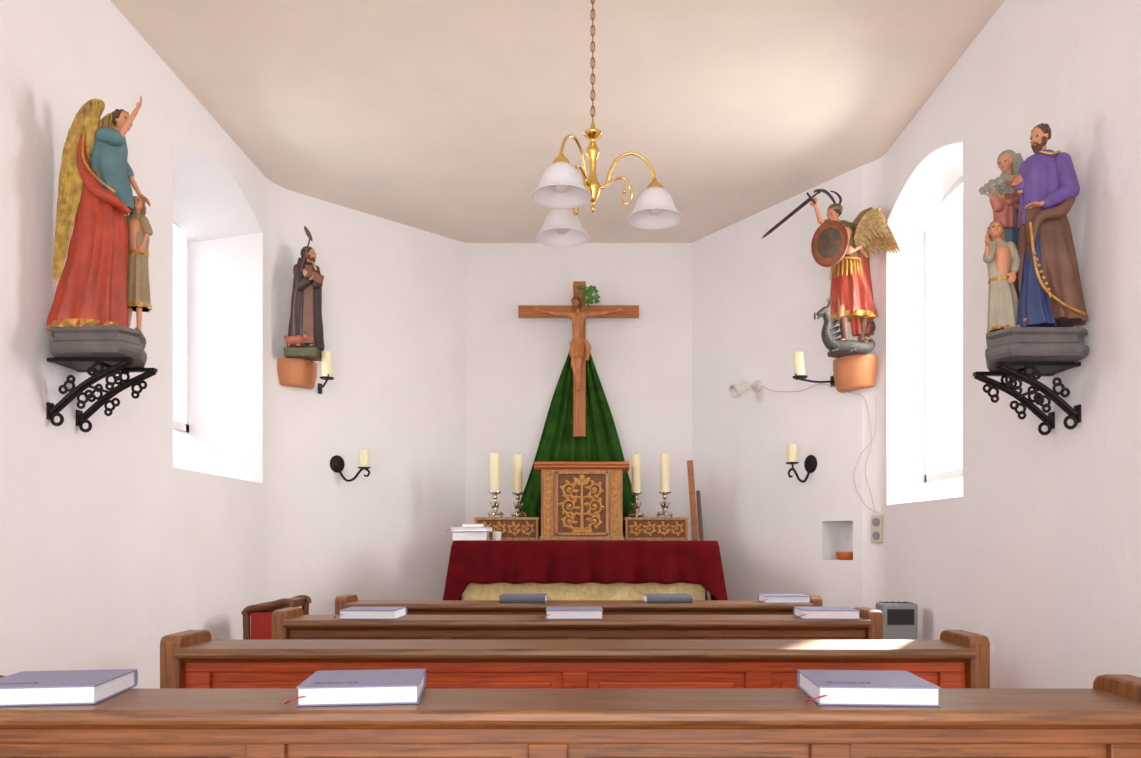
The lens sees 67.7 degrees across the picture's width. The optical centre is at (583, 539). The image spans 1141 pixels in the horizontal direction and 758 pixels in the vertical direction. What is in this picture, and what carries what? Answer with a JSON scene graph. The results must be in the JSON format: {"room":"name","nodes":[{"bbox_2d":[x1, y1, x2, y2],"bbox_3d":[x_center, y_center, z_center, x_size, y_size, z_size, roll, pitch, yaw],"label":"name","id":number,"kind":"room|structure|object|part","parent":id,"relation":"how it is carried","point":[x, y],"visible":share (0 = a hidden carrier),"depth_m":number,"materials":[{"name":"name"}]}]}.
{"room":"church","nodes":[
{"label":"church","id":0,"kind":"room"},
{"bbox_2d":[0,0,464,688],"bbox_3d":[-1.468,-0.410,2.300,1.336,3.220,7.600,0,0,0],"label":"wall","id":1,"kind":"structure","parent":0,"point":[129,532],"depth_m":4.11,"materials":[{"name":"white paint"}]},
{"bbox_2d":[46,358,157,432],"bbox_3d":[-1.621,-0.488,2.870,0.270,0.230,0.197,0,0,0],"label":"wall bracket","id":2,"kind":"object","parent":1,"relation":"attached to","point":[100,370],"visible":1,"depth_m":2.80,"materials":[{"name":"metal"}]},
{"bbox_2d":[45,96,152,367],"bbox_3d":[-1.580,-1.012,2.844,0.330,0.830,0.312,0,0,0],"label":"statue","id":3,"kind":"object","parent":2,"relation":"on","point":[104,278],"visible":1,"depth_m":2.73,"materials":[{"name":"stone"}]},
{"bbox_3d":[-1.610,-0.690,2.786,0.251,0.026,0.186,0,0,0],"label":"hem trim","id":4,"kind":"part","parent":3,"relation":"part of","materials":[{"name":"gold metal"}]},
{"bbox_3d":[-1.558,-1.213,2.709,0.119,0.207,0.041,0,0,12],"label":"cloak trim","id":5,"kind":"part","parent":3,"relation":"part of","materials":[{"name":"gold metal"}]},
{"bbox_3d":[-1.510,-0.786,2.860,0.105,0.017,0.081,0,0,0],"label":"hem trim","id":6,"kind":"part","parent":3,"relation":"part of","materials":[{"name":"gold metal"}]},
{"bbox_2d":[173,219,188,431],"bbox_3d":[-2.110,-1.110,4.140,0.040,1.080,0.720,0,0,0],"label":"window","id":7,"kind":"structure","parent":1,"relation":"in","point":[183,424],"depth_m":4.46,"materials":[{"name":"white glass"}]},
{"bbox_2d":[277,358,316,388],"bbox_3d":[-1.618,-0.950,4.843,0.240,0.145,0.114,0,0,-44],"label":"console","id":8,"kind":"object","parent":1,"relation":"attached to","point":[292,372],"visible":1,"depth_m":4.79,"materials":[{"name":"brown wood"}]},
{"bbox_2d":[284,226,324,360],"bbox_3d":[-1.555,-1.393,4.792,0.253,0.741,0.170,0,0,8],"label":"statue","id":9,"kind":"object","parent":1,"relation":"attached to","point":[305,339],"visible":1,"depth_m":4.74,"materials":[{"name":"brown wood"}]},
{"bbox_2d":[297,246,306,262],"bbox_3d":[-1.581,-1.586,4.820,0.098,0.155,0.081,0,0,0],"label":"hood","id":10,"kind":"object","parent":9,"relation":"attached to","point":[303,250],"depth_m":4.79,"materials":[{"name":"brown wood"}]},
{"bbox_2d":[310,271,323,283],"bbox_3d":[-1.480,-1.457,4.715,0.080,0.072,0.035,0,0,0],"label":"book","id":11,"kind":"object","parent":9,"relation":"on","point":[316,277],"depth_m":4.71,"materials":[{"name":"paper"}]},
{"bbox_2d":[318,351,333,393],"bbox_3d":[-1.500,-0.965,4.870,0.080,0.214,0.258,0,0,-35],"label":"candle holder","id":12,"kind":"object","parent":1,"relation":"attached to","point":[326,357],"visible":1,"depth_m":4.78,"materials":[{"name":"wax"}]},
{"bbox_3d":[-1.500,-0.895,4.870,0.080,0.075,0.258,0,0,-35],"label":"iron arm","id":13,"kind":"part","parent":12,"relation":"part of"},
{"bbox_2d":[321,351,332,376],"bbox_3d":[-1.451,-0.993,4.800,0.060,0.158,0.060,0,0,0],"label":"candle","id":14,"kind":"object","parent":12,"relation":"on","point":[326,357],"depth_m":4.78,"materials":[{"name":"beige wax"}]},
{"bbox_2d":[330,450,370,481],"bbox_3d":[-1.380,-0.442,5.045,0.242,0.192,0.082,0,0,13],"label":"candle sconce","id":15,"kind":"object","parent":1,"relation":"attached to","point":[337,463],"visible":1,"depth_m":5.04,"materials":[{"name":"metal"}]},
{"bbox_3d":[-1.468,-0.453,5.064,0.095,0.104,0.011,0,0,-44],"label":"wall plate","id":16,"kind":"part","parent":15,"relation":"part of","materials":[{"name":"metal"}]},
{"bbox_3d":[-1.363,-0.400,5.053,0.215,0.110,0.075,0,0,23],"label":"iron arm","id":17,"kind":"part","parent":15,"relation":"part of"},
{"bbox_2d":[360,450,368,466],"bbox_3d":[-1.300,-0.482,5.025,0.052,0.110,0.052,0,0,0],"label":"candle","id":18,"kind":"object","parent":15,"relation":"on","point":[364,454],"depth_m":5.00,"materials":[{"name":"beige wax"}]},
{"bbox_2d":[110,0,1004,242],"bbox_3d":[-0.138,-2.075,2.300,3.996,0.150,7.600,0,0,0],"label":"ceiling","id":19,"kind":"structure","parent":0,"point":[445,118],"depth_m":3.79,"materials":[{"name":"beige paint"}]},
{"bbox_2d":[531,0,682,246],"bbox_3d":[0.068,-1.454,2.409,0.427,1.088,0.465,0,0,0],"label":"chandelier","id":20,"kind":"object","parent":19,"relation":"hanging from","point":[561,188],"visible":1,"depth_m":2.40,"materials":[{"name":"white glass"}]},
{"bbox_3d":[-0.060,-0.958,2.256,0.043,0.070,0.043,0,0,29],"label":"light bulb","id":21,"kind":"part","parent":20,"relation":"part of","materials":[{"name":"white glass"}]},
{"bbox_3d":[-0.060,-0.954,2.256,0.162,0.088,0.162,0,0,29],"label":"lamp shade","id":22,"kind":"part","parent":20,"relation":"part of","materials":[{"name":"white glass"}]},
{"bbox_3d":[-0.066,-0.954,2.561,0.162,0.088,0.162,0,0,-31],"label":"lamp shade","id":23,"kind":"part","parent":20,"relation":"part of","materials":[{"name":"white glass"}]},
{"bbox_3d":[-0.066,-0.958,2.561,0.043,0.070,0.043,0,0,-31],"label":"light bulb","id":24,"kind":"part","parent":20,"relation":"part of","materials":[{"name":"white glass"}]},
{"bbox_3d":[-0.021,-1.026,2.326,0.011,0.150,0.169,0,0,29],"label":"arm","id":25,"kind":"part","parent":20,"relation":"part of","materials":[{"name":"gold metal"}]},
{"bbox_3d":[-0.024,-1.026,2.492,0.011,0.150,0.169,0,0,-31],"label":"arm","id":26,"kind":"part","parent":20,"relation":"part of","materials":[{"name":"gold metal"}]},
{"bbox_3d":[0.025,-1.056,2.410,0.054,0.252,0.054,0,0,0],"label":"stem","id":27,"kind":"part","parent":20,"relation":"part of","materials":[{"name":"gold metal"}]},
{"bbox_3d":[0.025,-1.581,2.410,0.011,0.812,0.011,0,0,45],"label":"chain","id":28,"kind":"part","parent":20,"relation":"part of","materials":[{"name":"gold metal"}]},
{"bbox_3d":[0.121,-1.026,2.412,0.169,0.150,0.011,0,0,-1],"label":"arm","id":29,"kind":"part","parent":20,"relation":"part of","materials":[{"name":"gold metal"}]},
{"bbox_3d":[0.201,-0.954,2.413,0.162,0.088,0.162,0,0,-1],"label":"lamp shade","id":30,"kind":"part","parent":20,"relation":"part of","materials":[{"name":"white glass"}]},
{"bbox_3d":[0.201,-0.958,2.413,0.043,0.070,0.043,0,0,-1],"label":"light bulb","id":31,"kind":"part","parent":20,"relation":"part of","materials":[{"name":"white glass"}]},
{"bbox_2d":[465,243,691,540],"bbox_3d":[-0.036,-0.410,5.910,1.527,3.220,0.380,0,0,0],"label":"wall","id":32,"kind":"structure","parent":0,"point":[514,365],"depth_m":5.72,"materials":[{"name":"white paint"}]},
{"bbox_2d":[515,350,640,533],"bbox_3d":[-0.042,-0.685,5.664,0.899,1.291,0.088,0,0,0],"label":"drape","id":33,"kind":"object","parent":32,"relation":"hanging from","point":[601,443],"visible":0.47,"depth_m":5.66,"materials":[{"name":"green fabric"}]},
{"bbox_2d":[518,281,638,436],"bbox_3d":[-0.035,-1.189,5.609,0.794,1.019,0.218,0,0,0],"label":"crucifix","id":34,"kind":"object","parent":32,"relation":"attached to","point":[578,312],"visible":1,"depth_m":5.58,"materials":[{"name":"brown wood"}]},
{"bbox_3d":[-0.030,-1.652,5.578,0.086,0.049,0.009,0,0,-4],"label":"title plate","id":35,"kind":"part","parent":34,"relation":"part of","materials":[{"name":"brown wood"}]},
{"bbox_2d":[579,285,599,307],"bbox_3d":[0.038,-1.589,5.555,0.139,0.152,0.028,0,0,0],"label":"leafy sprig","id":36,"kind":"object","parent":34,"relation":"attached to","point":[588,292],"visible":1,"depth_m":5.55,"materials":[{"name":"green plant"}]},
{"bbox_2d":[692,0,1140,688],"bbox_3d":[1.254,-0.410,2.300,1.053,3.220,7.600,0,0,0],"label":"wall","id":37,"kind":"structure","parent":0,"point":[1034,550],"depth_m":3.48,"materials":[{"name":"white paint"}]},
{"bbox_2d":[729,380,761,397],"bbox_3d":[0.976,-0.917,5.163,0.195,0.120,0.086,0,0,-24],"label":"spotlight","id":38,"kind":"object","parent":37,"relation":"attached to","point":[736,390],"visible":1,"depth_m":5.15,"materials":[{"name":"white plastic"}]},
{"bbox_2d":[785,444,816,482],"bbox_3d":[1.224,-0.436,4.825,0.172,0.223,0.089,0,0,-10],"label":"candle sconce","id":39,"kind":"object","parent":37,"relation":"attached to","point":[810,464],"visible":1,"depth_m":4.81,"materials":[{"name":"metal"}]},
{"bbox_2d":[788,444,796,461],"bbox_3d":[1.178,-0.492,4.810,0.052,0.112,0.052,0,0,0],"label":"candle","id":40,"kind":"object","parent":39,"relation":"on","point":[792,448],"depth_m":4.79,"materials":[{"name":"beige wax"}]},
{"bbox_3d":[1.217,-0.382,4.810,0.154,0.115,0.076,0,0,0],"label":"iron arm","id":41,"kind":"part","parent":39,"relation":"part of"},
{"bbox_3d":[1.287,-0.433,4.835,0.011,0.104,0.095,0,0,-33],"label":"wall plate","id":42,"kind":"part","parent":39,"relation":"part of","materials":[{"name":"metal"}]},
{"bbox_2d":[792,352,834,386],"bbox_3d":[1.239,-0.928,4.606,0.336,0.162,0.080,0,0,-44],"label":"candle holder","id":43,"kind":"object","parent":37,"relation":"attached to","point":[798,357],"visible":1,"depth_m":4.50,"materials":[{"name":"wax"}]},
{"bbox_2d":[793,352,804,375],"bbox_3d":[1.143,-0.938,4.520,0.056,0.143,0.056,-5,0,0],"label":"candle","id":44,"kind":"object","parent":43,"relation":"on","point":[798,357],"depth_m":4.50,"materials":[{"name":"beige wax"}]},
{"bbox_3d":[1.253,-0.877,4.587,0.334,0.060,0.080,0,0,-33],"label":"iron arm","id":45,"kind":"part","parent":43,"relation":"part of"},
{"bbox_2d":[762,383,875,512],"bbox_3d":[1.297,-0.540,4.807,0.020,0.797,0.839,0,0,-33],"label":"power cable","id":46,"kind":"object","parent":37,"relation":"attached to","point":[821,383],"visible":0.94,"depth_m":4.51,"materials":[{"name":"beige plastic"}]},
{"bbox_2d":[836,552,852,559],"bbox_3d":[1.448,0.088,4.688,0.116,0.044,0.116,0,0,0],"label":"wooden bowl","id":47,"kind":"object","parent":37,"relation":"in","point":[840,555],"visible":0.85,"depth_m":4.64,"materials":[{"name":"orange wood"}]},
{"bbox_2d":[833,354,877,392],"bbox_3d":[1.416,-0.886,4.524,0.124,0.165,0.260,0,0,-33],"label":"console","id":48,"kind":"object","parent":37,"relation":"attached to","point":[851,372],"visible":1,"depth_m":4.45,"materials":[{"name":"brown wood"}]},
{"bbox_2d":[762,189,899,357],"bbox_3d":[1.303,-1.404,4.442,0.677,0.881,0.362,0,0,23],"label":"statue","id":49,"kind":"object","parent":48,"relation":"on","point":[843,246],"visible":1,"depth_m":4.41,"materials":[{"name":"multicoloured wood"}]},
{"bbox_3d":[1.417,-1.178,4.482,0.255,0.026,0.190,0,0,0],"label":"hem trim","id":50,"kind":"part","parent":49,"relation":"part of","materials":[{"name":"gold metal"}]},
{"bbox_2d":[854,395,878,512],"bbox_3d":[1.494,-0.450,4.504,0.012,0.622,0.164,0,0,-33],"label":"power cable","id":51,"kind":"object","parent":37,"relation":"attached to","point":[875,395],"visible":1,"depth_m":4.49,"materials":[{"name":"beige plastic"}]},
{"bbox_2d":[871,515,882,542],"bbox_3d":[1.532,-0.058,4.447,0.018,0.144,0.066,0,0,-33],"label":"wall socket","id":52,"kind":"object","parent":37,"relation":"attached to","point":[876,520],"visible":1,"depth_m":4.44,"materials":[{"name":"beige plastic"}]},
{"bbox_2d":[924,175,962,482],"bbox_3d":[1.758,-0.985,3.930,0.040,1.390,0.840,0,0,0],"label":"window","id":53,"kind":"structure","parent":37,"relation":"in","point":[956,189],"depth_m":4.32,"materials":[{"name":"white glass"}]},
{"bbox_2d":[973,362,1080,434],"bbox_3d":[1.430,-0.459,2.755,0.260,0.221,0.187,0,0,0],"label":"wall bracket","id":54,"kind":"object","parent":37,"relation":"attached to","point":[1028,374],"visible":1,"depth_m":2.69,"materials":[{"name":"metal"}]},
{"bbox_2d":[979,123,1088,371],"bbox_3d":[1.403,-0.924,2.711,0.322,0.729,0.337,0,0,0],"label":"statue","id":55,"kind":"object","parent":54,"relation":"on","point":[1036,299],"visible":1,"depth_m":2.60,"materials":[{"name":"multicoloured stone"}]},
{"bbox_3d":[1.329,-0.664,2.683,0.106,0.009,0.087,0,0,17],"label":"hem trim","id":56,"kind":"part","parent":55,"relation":"part of","materials":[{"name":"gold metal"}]},
{"bbox_3d":[1.429,-1.186,2.603,0.066,0.020,0.020,0,0,0],"label":"neck trim","id":57,"kind":"part","parent":55,"relation":"part of","materials":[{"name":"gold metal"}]},
{"bbox_3d":[1.434,-0.821,2.562,0.167,0.284,0.039,0,0,0],"label":"cloak trim","id":58,"kind":"part","parent":55,"relation":"part of","materials":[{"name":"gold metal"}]},
{"bbox_3d":[-0.138,1.240,2.300,3.996,0.120,7.600,0,0,0],"label":"floor","id":59,"kind":"structure","parent":0,"visible":0},
{"bbox_2d":[241,595,310,639],"bbox_3d":[-1.465,0.725,4.060,0.248,0.910,0.276,0,0,0],"label":"pew","id":60,"kind":"object","parent":59,"relation":"on","point":[261,618],"visible":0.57,"depth_m":3.94,"materials":[{"name":"brown wood"}]},
{"bbox_3d":[-1.465,0.725,4.180,0.248,0.910,0.036,0,0,0],"label":"frame","id":61,"kind":"part","parent":60,"relation":"part of","materials":[{"name":"brown wood"}]},
{"bbox_2d":[0,674,1140,757],"bbox_3d":[-0.065,0.722,1.717,2.280,0.916,0.502,0,0,0],"label":"pew","id":62,"kind":"object","parent":59,"relation":"on","point":[1104,720],"visible":0.93,"depth_m":1.53,"materials":[{"name":"brown wood"}]},
{"bbox_2d":[0,669,137,706],"bbox_3d":[-1.006,0.277,1.603,0.237,0.035,0.209,0,0,-8],"label":"book","id":63,"kind":"object","parent":62,"relation":"on","point":[65,687],"visible":1,"depth_m":1.54,"materials":[{"name":"white paper"}]},
{"bbox_3d":[-0.845,0.540,1.547,0.500,0.380,0.022,0,0,0],"label":"panel","id":64,"kind":"part","parent":62,"relation":"part of","materials":[{"name":"brown wood"}]},
{"bbox_2d":[284,669,425,706],"bbox_3d":[-0.426,0.277,1.610,0.237,0.035,0.209,0,0,-7],"label":"book","id":65,"kind":"object","parent":62,"relation":"on","point":[379,686],"visible":1,"depth_m":1.53,"materials":[{"name":"white paper"}]},
{"bbox_3d":[-0.320,0.540,1.547,0.470,0.380,0.022,0,0,0],"label":"panel","id":66,"kind":"part","parent":62,"relation":"part of","materials":[{"name":"brown wood"}]},
{"bbox_3d":[-0.065,0.331,1.534,2.170,0.015,0.081,0,0,0],"label":"moulding","id":67,"kind":"part","parent":62,"relation":"part of","materials":[{"name":"brown wood"}]},
{"bbox_3d":[-0.065,0.558,1.545,2.172,0.443,0.030,0,0,0],"label":"frame","id":68,"kind":"part","parent":62,"relation":"part of","materials":[{"name":"brown wood"}]},
{"bbox_3d":[0.190,0.540,1.547,0.470,0.380,0.022,0,0,0],"label":"panel","id":69,"kind":"part","parent":62,"relation":"part of","materials":[{"name":"brown wood"}]},
{"bbox_2d":[797,670,940,706],"bbox_3d":[0.518,0.277,1.605,0.237,0.035,0.209,0,0,3],"label":"book","id":70,"kind":"object","parent":62,"relation":"on","point":[824,687],"visible":1,"depth_m":1.52,"materials":[{"name":"white paper"}]},
{"bbox_3d":[0.715,0.540,1.547,0.500,0.380,0.022,0,0,0],"label":"panel","id":71,"kind":"part","parent":62,"relation":"part of","materials":[{"name":"brown wood"}]},
{"bbox_2d":[160,630,989,688],"bbox_3d":[-0.025,0.722,2.547,2.280,0.916,0.502,0,0,0],"label":"pew","id":72,"kind":"object","parent":59,"relation":"on","point":[189,659],"visible":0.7,"depth_m":2.36,"materials":[{"name":"brown wood"}]},
{"bbox_3d":[-0.805,0.540,2.377,0.500,0.380,0.022,0,0,0],"label":"panel","id":73,"kind":"part","parent":72,"relation":"part of","materials":[{"name":"red wood"}]},
{"bbox_3d":[-0.280,0.540,2.377,0.470,0.380,0.022,0,0,0],"label":"panel","id":74,"kind":"part","parent":72,"relation":"part of","materials":[{"name":"red wood"}]},
{"bbox_3d":[-0.025,0.331,2.365,2.170,0.015,0.081,0,0,0],"label":"moulding","id":75,"kind":"part","parent":72,"relation":"part of","materials":[{"name":"brown wood"}]},
{"bbox_3d":[-0.025,0.558,2.375,2.172,0.443,0.030,0,0,0],"label":"frame","id":76,"kind":"part","parent":72,"relation":"part of","materials":[{"name":"red wood"}]},
{"bbox_3d":[0.230,0.540,2.377,0.470,0.380,0.022,0,0,0],"label":"panel","id":77,"kind":"part","parent":72,"relation":"part of","materials":[{"name":"red wood"}]},
{"bbox_3d":[0.755,0.540,2.377,0.500,0.380,0.022,0,0,0],"label":"panel","id":78,"kind":"part","parent":72,"relation":"part of","materials":[{"name":"red wood"}]},
{"bbox_2d":[272,607,882,639],"bbox_3d":[-0.025,0.722,3.382,2.280,0.916,0.502,0,0,0],"label":"pew","id":79,"kind":"object","parent":59,"relation":"on","point":[290,623],"visible":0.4,"depth_m":3.18,"materials":[{"name":"brown wood"}]},
{"bbox_2d":[334,607,406,618],"bbox_3d":[-0.814,0.278,3.240,0.237,0.034,0.183,0,0,2],"label":"book","id":80,"kind":"object","parent":79,"relation":"on","point":[351,612],"visible":1,"depth_m":3.16,"materials":[{"name":"white paper"}]},
{"bbox_3d":[-0.805,0.540,3.212,0.500,0.380,0.022,0,0,0],"label":"panel","id":81,"kind":"part","parent":79,"relation":"part of","materials":[{"name":"brown wood"}]},
{"bbox_3d":[-0.280,0.540,3.212,0.470,0.380,0.022,0,0,0],"label":"panel","id":82,"kind":"part","parent":79,"relation":"part of","materials":[{"name":"brown wood"}]},
{"bbox_2d":[540,607,602,618],"bbox_3d":[-0.049,0.278,3.239,0.237,0.034,0.183,0,0,-1],"label":"book","id":83,"kind":"object","parent":79,"relation":"on","point":[552,612],"visible":1,"depth_m":3.16,"materials":[{"name":"white paper"}]},
{"bbox_3d":[-0.025,0.331,3.200,2.170,0.015,0.081,0,0,0],"label":"moulding","id":84,"kind":"part","parent":79,"relation":"part of","materials":[{"name":"brown wood"}]},
{"bbox_3d":[-0.025,0.558,3.210,2.172,0.443,0.030,0,0,0],"label":"frame","id":85,"kind":"part","parent":79,"relation":"part of","materials":[{"name":"brown wood"}]},
{"bbox_3d":[0.230,0.540,3.212,0.470,0.380,0.022,0,0,0],"label":"panel","id":86,"kind":"part","parent":79,"relation":"part of","materials":[{"name":"brown wood"}]},
{"bbox_3d":[0.755,0.540,3.212,0.500,0.380,0.022,0,0,0],"label":"panel","id":87,"kind":"part","parent":79,"relation":"part of","materials":[{"name":"brown wood"}]},
{"bbox_2d":[793,606,860,618],"bbox_3d":[0.911,0.278,3.240,0.237,0.034,0.183,0,0,3],"label":"book","id":88,"kind":"object","parent":79,"relation":"on","point":[801,612],"visible":1,"depth_m":3.16,"materials":[{"name":"white paper"}]},
{"bbox_2d":[335,594,821,614],"bbox_3d":[-0.025,0.722,4.187,2.280,0.916,0.502,0,0,0],"label":"pew","id":89,"kind":"object","parent":59,"relation":"on","point":[414,607],"visible":0.15,"depth_m":3.98,"materials":[{"name":"brown wood"}]},
{"bbox_2d":[499,594,550,602],"bbox_3d":[-0.275,0.278,4.046,0.237,0.034,0.183,0,0,0],"label":"book","id":90,"kind":"object","parent":89,"relation":"on","point":[504,598],"visible":1,"depth_m":3.96,"materials":[{"name":"grey paper"}]},
{"bbox_3d":[-0.025,0.331,4.005,2.170,0.015,0.081,0,0,0],"label":"moulding","id":91,"kind":"part","parent":89,"relation":"part of","materials":[{"name":"brown wood"}]},
{"bbox_3d":[-0.025,0.558,4.015,2.172,0.443,0.030,0,0,0],"label":"frame","id":92,"kind":"part","parent":89,"relation":"part of","materials":[{"name":"brown wood"}]},
{"bbox_2d":[643,594,692,602],"bbox_3d":[0.408,0.278,4.046,0.237,0.034,0.183,0,0,-2],"label":"book","id":93,"kind":"object","parent":89,"relation":"on","point":[648,598],"visible":1,"depth_m":3.96,"materials":[{"name":"grey paper"}]},
{"bbox_2d":[758,594,810,602],"bbox_3d":[0.939,0.278,4.045,0.237,0.034,0.183,0,0,1],"label":"book","id":94,"kind":"object","parent":89,"relation":"on","point":[765,598],"visible":1,"depth_m":3.96,"materials":[{"name":"white paper"}]},
{"bbox_2d":[464,582,704,599],"bbox_3d":[0.005,0.596,5.050,1.440,1.169,0.660,0,0,0],"label":"altar","id":95,"kind":"object","parent":59,"relation":"on","point":[591,590],"visible":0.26,"depth_m":4.73,"materials":[{"name":"stone"}]},
{"bbox_2d":[442,541,727,599],"bbox_3d":[0.006,0.203,5.015,1.653,0.398,0.740,0,0,0],"label":"altar cloth","id":96,"kind":"object","parent":95,"relation":"on","point":[480,562],"visible":0.95,"depth_m":4.69,"materials":[{"name":"red fabric"}]},
{"bbox_2d":[452,531,488,539],"bbox_3d":[-0.657,-0.024,4.933,0.200,0.050,0.166,0,0,-3],"label":"book","id":97,"kind":"object","parent":96,"relation":"on","point":[457,535],"visible":0.91,"depth_m":4.85,"materials":[{"name":"white paper"}]},
{"bbox_2d":[447,527,491,531],"bbox_3d":[-0.664,-0.062,4.930,0.239,0.026,0.183,0,0,2],"label":"book","id":98,"kind":"object","parent":97,"relation":"on","point":[466,529],"visible":0.92,"depth_m":4.85,"materials":[{"name":"white paper"}]},
{"bbox_2d":[462,524,483,526],"bbox_3d":[-0.645,-0.085,4.943,0.124,0.018,0.106,0,0,-7],"label":"book","id":99,"kind":"object","parent":98,"relation":"on","point":[463,525],"visible":0.84,"depth_m":4.89,"materials":[{"name":"white paper"}]},
{"bbox_2d":[493,532,500,539],"bbox_3d":[-0.501,-0.024,4.900,0.052,0.050,0.052,0,0,0],"label":"cup","id":100,"kind":"object","parent":96,"relation":"on","point":[496,535],"visible":1,"depth_m":4.88,"materials":[{"name":"white ceramic"}]},
{"bbox_2d":[474,517,540,539],"bbox_3d":[-0.468,-0.069,5.245,0.392,0.140,0.210,0,0,0],"label":"shelf","id":101,"kind":"object","parent":96,"relation":"on","point":[511,528],"visible":0.8,"depth_m":5.15,"materials":[{"name":"brown wood"}]},
{"bbox_2d":[487,453,503,516],"bbox_3d":[-0.544,-0.339,5.194,0.103,0.402,0.106,0,0,0],"label":"candlestick","id":102,"kind":"object","parent":101,"relation":"on","point":[494,457],"visible":0.99,"depth_m":5.18,"materials":[{"name":"beige wax"}]},
{"bbox_2d":[490,453,499,490],"bbox_3d":[-0.544,-0.412,5.200,0.058,0.233,0.058,0,0,0],"label":"candle","id":103,"kind":"object","parent":102,"relation":"on","point":[494,457],"depth_m":5.17,"materials":[{"name":"beige wax"}]},
{"bbox_2d":[510,454,526,516],"bbox_3d":[-0.409,-0.339,5.264,0.103,0.402,0.106,0,0,0],"label":"candlestick","id":104,"kind":"object","parent":101,"relation":"on","point":[517,458],"visible":0.99,"depth_m":5.25,"materials":[{"name":"beige wax"}]},
{"bbox_2d":[513,454,522,491],"bbox_3d":[-0.410,-0.412,5.270,0.058,0.233,0.058,0,0,0],"label":"candle","id":105,"kind":"object","parent":104,"relation":"on","point":[517,458],"depth_m":5.25,"materials":[{"name":"beige wax"}]},
{"bbox_2d":[534,462,629,539],"bbox_3d":[-0.013,-0.234,5.202,0.570,0.470,0.275,0,0,0],"label":"tabernacle","id":106,"kind":"object","parent":96,"relation":"on","point":[580,500],"visible":1,"depth_m":5.09,"materials":[{"name":"brown wood"}]},
{"bbox_3d":[-0.013,-0.220,5.092,0.316,0.382,0.018,0,0,0],"label":"door frame","id":107,"kind":"part","parent":106,"relation":"part of","materials":[{"name":"brown wood"}]},
{"bbox_3d":[-0.013,-0.218,5.096,0.300,0.370,0.008,0,0,0],"label":"door","id":108,"kind":"part","parent":106,"relation":"part of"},
{"bbox_3d":[-0.013,-0.446,5.205,0.570,0.045,0.269,0,0,0],"label":"cornice","id":109,"kind":"part","parent":106,"relation":"part of","materials":[{"name":"brown wood"}]},
{"bbox_2d":[623,517,687,539],"bbox_3d":[0.439,-0.069,5.245,0.386,0.140,0.210,0,0,0],"label":"shelf","id":110,"kind":"object","parent":96,"relation":"on","point":[635,528],"visible":1,"depth_m":5.15,"materials":[{"name":"brown wood"}]},
{"bbox_2d":[628,453,643,516],"bbox_3d":[0.325,-0.339,5.264,0.103,0.402,0.106,0,0,0],"label":"candlestick","id":111,"kind":"object","parent":110,"relation":"on","point":[636,458],"visible":0.94,"depth_m":5.25,"materials":[{"name":"beige wax"}]},
{"bbox_2d":[632,454,640,491],"bbox_3d":[0.324,-0.412,5.270,0.058,0.233,0.058,0,0,0],"label":"candle","id":112,"kind":"object","parent":111,"relation":"on","point":[636,458],"depth_m":5.24,"materials":[{"name":"beige wax"}]},
{"bbox_2d":[656,453,672,516],"bbox_3d":[0.496,-0.339,5.194,0.103,0.402,0.106,0,0,0],"label":"candlestick","id":113,"kind":"object","parent":110,"relation":"on","point":[664,457],"visible":0.99,"depth_m":5.18,"materials":[{"name":"beige wax"}]},
{"bbox_2d":[660,453,669,490],"bbox_3d":[0.495,-0.412,5.200,0.058,0.233,0.058,0,0,0],"label":"candle","id":114,"kind":"object","parent":113,"relation":"on","point":[664,457],"depth_m":5.18,"materials":[{"name":"beige wax"}]},
{"bbox_2d":[687,460,697,540],"bbox_3d":[0.738,0.331,5.460,0.172,1.694,0.037,0,0,37],"label":"batten","id":115,"kind":"object","parent":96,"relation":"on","point":[690,469],"visible":0.44,"depth_m":5.48,"materials":[{"name":"brown wood"}]},
{"bbox_2d":[696,490,707,599],"bbox_3d":[0.785,0.428,5.460,0.028,1.498,0.177,0,0,-37],"label":"batten","id":116,"kind":"object","parent":59,"relation":"on","point":[698,498],"visible":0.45,"depth_m":5.50,"materials":[{"name":"brown wood"}]},
{"bbox_2d":[875,601,917,639],"bbox_3d":[1.420,0.731,3.870,0.160,0.898,0.140,0,0,0],"label":"heater","id":117,"kind":"object","parent":59,"relation":"on","point":[900,619],"visible":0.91,"depth_m":3.81,"materials":[{"name":"grey metal"}]}
]}

